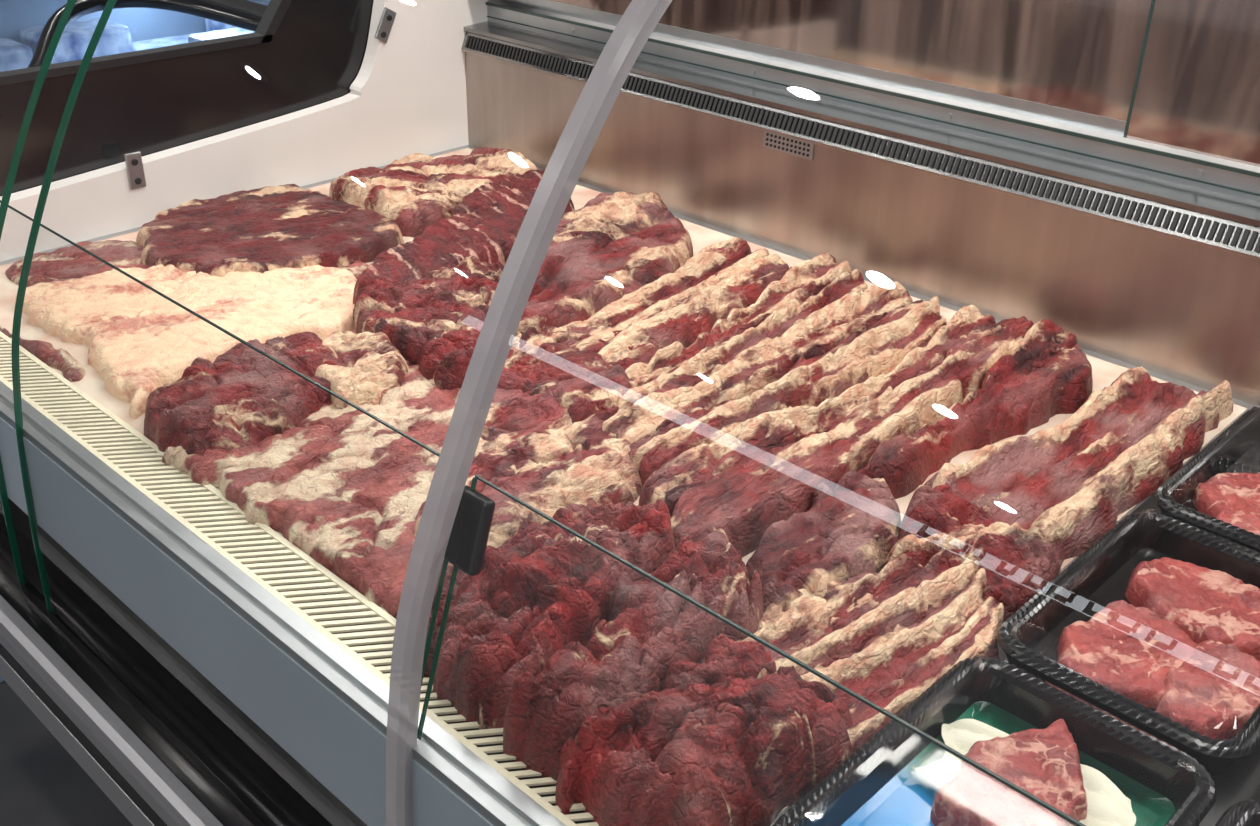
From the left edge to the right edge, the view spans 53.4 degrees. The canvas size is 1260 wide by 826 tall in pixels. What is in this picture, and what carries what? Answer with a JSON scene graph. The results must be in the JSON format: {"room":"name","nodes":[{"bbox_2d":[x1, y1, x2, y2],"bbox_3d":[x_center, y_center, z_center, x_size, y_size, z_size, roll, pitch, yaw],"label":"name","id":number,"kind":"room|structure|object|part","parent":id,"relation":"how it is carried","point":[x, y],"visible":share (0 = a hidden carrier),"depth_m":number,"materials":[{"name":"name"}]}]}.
{"room":"food shop","nodes":[
{"label":"food shop","id":0,"kind":"room"},
{"bbox_2d":[0,681,132,825],"bbox_3d":[-1.105,0.727,1.577,9.000,0.020,10.000,25,37,37],"label":"floor","id":1,"kind":"structure","parent":0,"point":[42,784],"depth_m":1.88,"materials":[{"name":"grey tile"}]},
{"bbox_2d":[0,0,269,682],"bbox_3d":[-0.860,-0.495,2.791,1.290,0.984,2.540,25,37,37],"label":"freezer","id":2,"kind":"object","parent":1,"relation":"on","point":[27,27],"visible":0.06,"depth_m":2.79,"materials":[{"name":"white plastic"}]},
{"bbox_2d":[0,0,1259,825],"bbox_3d":[0.141,0.063,1.171,2.126,1.580,1.070,25,37,37],"label":"display case","id":3,"kind":"object","parent":1,"relation":"on","point":[1089,168],"depth_m":1.29,"materials":[{"name":"metal"}]},
{"bbox_2d":[0,326,85,381],"bbox_3d":[-0.635,-0.071,1.356,0.187,0.011,0.031,25,37,37],"label":"scrap","id":4,"kind":"object","parent":3,"relation":"on","point":[60,359],"depth_m":1.33,"materials":[{"name":"red food"}]},
{"bbox_3d":[-0.237,0.435,0.953,2.096,0.110,0.020,25,37,37],"label":"bumper rail","id":5,"kind":"part","parent":3,"relation":"part of","materials":[{"name":"silver metal"}]},
{"bbox_3d":[-0.658,-0.323,1.669,0.006,0.048,0.022,25,37,37],"label":"hinge plate","id":6,"kind":"part","parent":3,"relation":"part of","materials":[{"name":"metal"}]},
{"bbox_2d":[15,264,356,418],"bbox_3d":[-0.493,-0.126,1.450,0.370,0.024,0.362,25,37,37],"label":"meat","id":7,"kind":"object","parent":3,"relation":"on","point":[139,341],"depth_m":1.41,"materials":[{"name":"beige food"}]},
{"bbox_3d":[-0.548,-0.445,1.696,0.152,0.550,1.020,25,37,37],"label":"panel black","id":8,"kind":"part","parent":3,"relation":"part of","materials":[{"name":"plastic"}]},
{"bbox_2d":[5,240,368,286],"bbox_3d":[-0.554,-0.184,1.565,0.347,0.014,0.342,25,37,37],"label":"scrap","id":9,"kind":"object","parent":3,"relation":"on","point":[65,263],"depth_m":1.56,"materials":[{"name":"red food"}]},
{"bbox_2d":[144,332,337,454],"bbox_3d":[-0.370,-0.021,1.236,0.172,0.046,0.221,25,37,37],"label":"piece of meat","id":10,"kind":"object","parent":3,"relation":"on","point":[241,398],"depth_m":1.20,"materials":[{"name":"red food"}]},
{"bbox_3d":[-0.552,-0.583,1.676,0.028,0.690,0.960,25,37,37],"label":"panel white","id":11,"kind":"part","parent":3,"relation":"part of","materials":[{"name":"white plastic"}]},
{"bbox_3d":[-0.183,0.252,0.897,2.076,0.097,0.025,25,37,37],"label":"panel grey","id":12,"kind":"part","parent":3,"relation":"part of","materials":[{"name":"grey metal"}]},
{"bbox_2d":[136,184,403,276],"bbox_3d":[-0.488,-0.235,1.642,0.318,0.033,0.307,25,37,37],"label":"meat","id":13,"kind":"object","parent":3,"relation":"on","point":[267,228],"visible":0.95,"depth_m":1.62,"materials":[{"name":"red food"}]},
{"bbox_3d":[-0.166,0.210,0.869,2.046,0.017,0.026,25,37,37],"label":"glass channel rail","id":14,"kind":"part","parent":3,"relation":"part of","materials":[{"name":"metal"}]},
{"bbox_2d":[0,331,598,825],"bbox_3d":[-0.140,0.202,0.897,2.104,0.026,0.050,25,37,37],"label":"grille","id":15,"kind":"object","parent":3,"relation":"attached to","point":[354,634],"depth_m":1.02,"materials":[{"name":"beige plastic"}]},
{"bbox_2d":[162,361,460,618],"bbox_3d":[-0.203,0.045,1.144,0.374,0.024,0.308,25,37,37],"label":"meat","id":16,"kind":"object","parent":3,"relation":"on","point":[345,488],"visible":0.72,"depth_m":1.11,"materials":[{"name":"food"}]},
{"bbox_2d":[315,330,408,408],"bbox_3d":[-0.286,-0.048,1.295,0.145,0.040,0.127,25,37,37],"label":"beef trimming","id":17,"kind":"object","parent":3,"relation":"on","point":[369,364],"depth_m":1.27,"materials":[{"name":"beige food"}]},
{"bbox_3d":[-0.365,-0.579,1.873,0.006,0.048,0.022,25,8,37],"label":"hinge plate","id":18,"kind":"part","parent":3,"relation":"part of","materials":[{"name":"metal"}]},
{"bbox_2d":[353,255,503,389],"bbox_3d":[-0.191,-0.112,1.400,0.264,0.057,0.230,25,37,37],"label":"piece of meat","id":19,"kind":"object","parent":3,"relation":"on","point":[435,321],"depth_m":1.38,"materials":[{"name":"red food"}]},
{"bbox_2d":[329,147,537,237],"bbox_3d":[-0.272,-0.341,1.834,0.240,0.044,0.310,25,37,37],"label":"meat","id":20,"kind":"object","parent":3,"relation":"on","point":[416,190],"depth_m":1.79,"materials":[{"name":"beige food"}]},
{"bbox_2d":[360,169,574,283],"bbox_3d":[-0.185,-0.239,1.650,0.169,0.043,0.474,11,30,17],"label":"meat","id":21,"kind":"object","parent":3,"relation":"on","point":[485,225],"visible":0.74,"depth_m":1.60,"materials":[{"name":"red food"}]},
{"bbox_2d":[396,521,550,677],"bbox_3d":[-0.112,0.129,0.978,0.097,0.038,0.212,13,31,21],"label":"meat","id":22,"kind":"object","parent":3,"relation":"on","point":[460,573],"visible":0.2,"depth_m":0.93,"materials":[{"name":"red food"}]},
{"bbox_2d":[414,333,641,573],"bbox_3d":[-0.077,0.031,1.158,0.190,0.040,0.447,5,29,7],"label":"meat","id":23,"kind":"object","parent":3,"relation":"on","point":[530,448],"visible":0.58,"depth_m":1.12,"materials":[{"name":"beige food"}]},
{"bbox_3d":[-0.029,0.174,0.743,1.721,0.185,0.063,25,37,37],"label":"splash glass","id":24,"kind":"part","parent":3,"relation":"part of","materials":[{"name":"clear glass"}]},
{"bbox_2d":[433,499,675,729],"bbox_3d":[-0.058,0.125,0.954,0.125,0.069,0.273,16,32,25],"label":"meat","id":25,"kind":"object","parent":3,"relation":"on","point":[547,589],"visible":0.9,"depth_m":0.92,"materials":[{"name":"red food"}]},
{"bbox_2d":[496,345,631,423],"bbox_3d":[-0.057,-0.022,1.248,0.173,0.048,0.139,25,37,37],"label":"beef trimming","id":26,"kind":"object","parent":3,"relation":"on","point":[587,386],"depth_m":1.24,"materials":[{"name":"food"}]},
{"bbox_2d":[518,324,634,369],"bbox_3d":[-0.044,-0.066,1.339,0.153,0.040,0.121,25,37,37],"label":"beef trimming","id":27,"kind":"object","parent":3,"relation":"on","point":[574,333],"depth_m":1.34,"materials":[{"name":"food"}]},
{"bbox_2d":[515,192,692,336],"bbox_3d":[-0.034,-0.187,1.545,0.202,0.057,0.492,8,29,13],"label":"meat","id":28,"kind":"object","parent":3,"relation":"on","point":[600,252],"visible":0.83,"depth_m":1.51,"materials":[{"name":"red food"}]},
{"bbox_2d":[503,522,762,785],"bbox_3d":[0.006,0.157,0.901,0.115,0.066,0.260,24,36,36],"label":"meat","id":29,"kind":"object","parent":3,"relation":"on","point":[648,627],"visible":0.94,"depth_m":0.88,"materials":[{"name":"red food"}]},
{"bbox_2d":[552,237,769,352],"bbox_3d":[0.038,-0.136,1.471,0.133,0.039,0.402,25,37,37],"label":"strip","id":30,"kind":"object","parent":3,"relation":"on","point":[716,262],"depth_m":1.48,"materials":[{"name":"beige food"}]},
{"bbox_2d":[598,253,791,363],"bbox_3d":[0.078,-0.115,1.430,0.098,0.043,0.383,25,37,37],"label":"strip","id":31,"kind":"object","parent":3,"relation":"on","point":[683,322],"depth_m":1.40,"materials":[{"name":"beige food"}]},
{"bbox_2d":[555,633,854,825],"bbox_3d":[0.055,0.206,0.814,0.142,0.065,0.199,25,37,37],"label":"meat","id":32,"kind":"object","parent":3,"relation":"on","point":[721,744],"visible":0.98,"depth_m":0.79,"materials":[{"name":"red food"}]},
{"bbox_3d":[0.119,-0.098,1.399,0.066,0.045,0.490,21,34,32],"label":"beef rib strip","id":33,"kind":"part","parent":3,"relation":"part of","materials":[{"name":"beige food"}]},
{"bbox_3d":[0.137,-0.079,1.364,0.066,0.044,0.489,22,35,34],"label":"beef rib strip","id":34,"kind":"part","parent":3,"relation":"part of","materials":[{"name":"beige food"}]},
{"bbox_3d":[0.154,-0.059,1.323,0.072,0.048,0.504,25,37,37],"label":"beef rib strip","id":35,"kind":"part","parent":3,"relation":"part of","materials":[{"name":"beige food"}]},
{"bbox_3d":[0.175,-0.041,1.290,0.505,0.051,0.088,-23,37,-37],"label":"beef rib strip","id":36,"kind":"part","parent":3,"relation":"part of","materials":[{"name":"beige food"}]},
{"bbox_3d":[0.203,-0.345,1.610,0.080,0.023,0.004,25,37,37],"label":"sensor plate","id":37,"kind":"part","parent":3,"relation":"part of","materials":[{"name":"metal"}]},
{"bbox_3d":[0.218,-0.015,1.244,0.076,0.049,0.554,25,37,37],"label":"beef rib strip","id":38,"kind":"part","parent":3,"relation":"part of","materials":[{"name":"beige food"}]},
{"bbox_2d":[746,470,900,612],"bbox_3d":[0.162,0.105,1.027,0.116,0.044,0.229,25,37,37],"label":"beef","id":39,"kind":"object","parent":3,"relation":"on","point":[848,530],"visible":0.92,"depth_m":1.00,"materials":[{"name":"red food"}]},
{"bbox_3d":[0.167,0.158,0.926,0.253,0.046,0.080,-17,33,-30],"label":"beef plate strip","id":40,"kind":"part","parent":3,"relation":"part of","materials":[{"name":"beige food"}]},
{"bbox_3d":[0.245,0.000,1.217,0.092,0.051,0.617,25,37,37],"label":"beef rib strip","id":41,"kind":"part","parent":3,"relation":"part of","materials":[{"name":"food"}]},
{"bbox_2d":[757,572,964,631],"bbox_3d":[0.180,0.149,0.957,0.199,0.033,0.076,-8,30,-17],"label":"beef trimming","id":42,"kind":"object","parent":3,"relation":"on","point":[806,603],"visible":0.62,"depth_m":0.94,"materials":[{"name":"beige food"}]},
{"bbox_3d":[0.198,0.173,0.902,0.238,0.045,0.065,-20,35,-34],"label":"beef plate strip","id":43,"kind":"part","parent":3,"relation":"part of","materials":[{"name":"food"}]},
{"bbox_3d":[0.208,0.187,0.886,0.250,0.034,0.050,-23,37,-37],"label":"beef plate strip","id":44,"kind":"part","parent":3,"relation":"part of","materials":[{"name":"food"}]},
{"bbox_2d":[883,484,1056,621],"bbox_3d":[0.273,0.108,1.019,0.147,0.049,0.131,25,37,37],"label":"beef","id":45,"kind":"object","parent":3,"relation":"on","point":[1017,562],"visible":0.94,"depth_m":0.99,"materials":[{"name":"red food"}]},
{"bbox_3d":[0.347,-0.004,1.230,0.113,0.048,0.452,25,37,37],"label":"beef rib strip","id":46,"kind":"part","parent":3,"relation":"part of","materials":[{"name":"red food"}]},
{"bbox_2d":[773,656,1216,825],"bbox_3d":[0.224,0.247,0.764,0.183,0.044,0.255,25,37,37],"label":"tray","id":47,"kind":"object","parent":3,"relation":"on","point":[1095,768],"visible":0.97,"depth_m":0.81,"materials":[{"name":"plastic"}]},
{"bbox_3d":[0.435,0.025,1.186,0.155,0.043,0.413,25,37,37],"label":"beef rib strip","id":48,"kind":"part","parent":3,"relation":"part of","materials":[{"name":"red food"}]},
{"bbox_2d":[997,510,1259,775],"bbox_3d":[0.409,0.158,0.935,0.183,0.044,0.258,25,37,37],"label":"tray","id":49,"kind":"object","parent":3,"relation":"on","point":[1155,626],"visible":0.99,"depth_m":0.93,"materials":[{"name":"plastic"}]},
{"bbox_3d":[0.410,0.144,0.927,0.167,0.012,0.242,25,37,37],"label":"clear lid","id":50,"kind":"part","parent":49,"relation":"part of","materials":[{"name":"plastic"}]},
{"bbox_2d":[1154,407,1259,552],"bbox_3d":[0.595,0.070,1.106,0.183,0.044,0.257,25,37,37],"label":"tray","id":51,"kind":"object","parent":3,"relation":"on","point":[1218,489],"visible":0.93,"depth_m":1.11,"materials":[{"name":"plastic"}]},
{"bbox_3d":[0.595,0.056,1.098,0.167,0.012,0.241,25,37,37],"label":"clear lid","id":52,"kind":"part","parent":51,"relation":"part of","materials":[{"name":"clear plastic"}]},
{"bbox_2d":[1215,799,1259,825],"bbox_3d":[0.361,0.312,0.649,0.183,0.044,0.255,25,37,37],"label":"tray","id":53,"kind":"object","parent":3,"relation":"on","point":[1243,813],"visible":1,"depth_m":0.76,"materials":[{"name":"plastic"}]}
]}

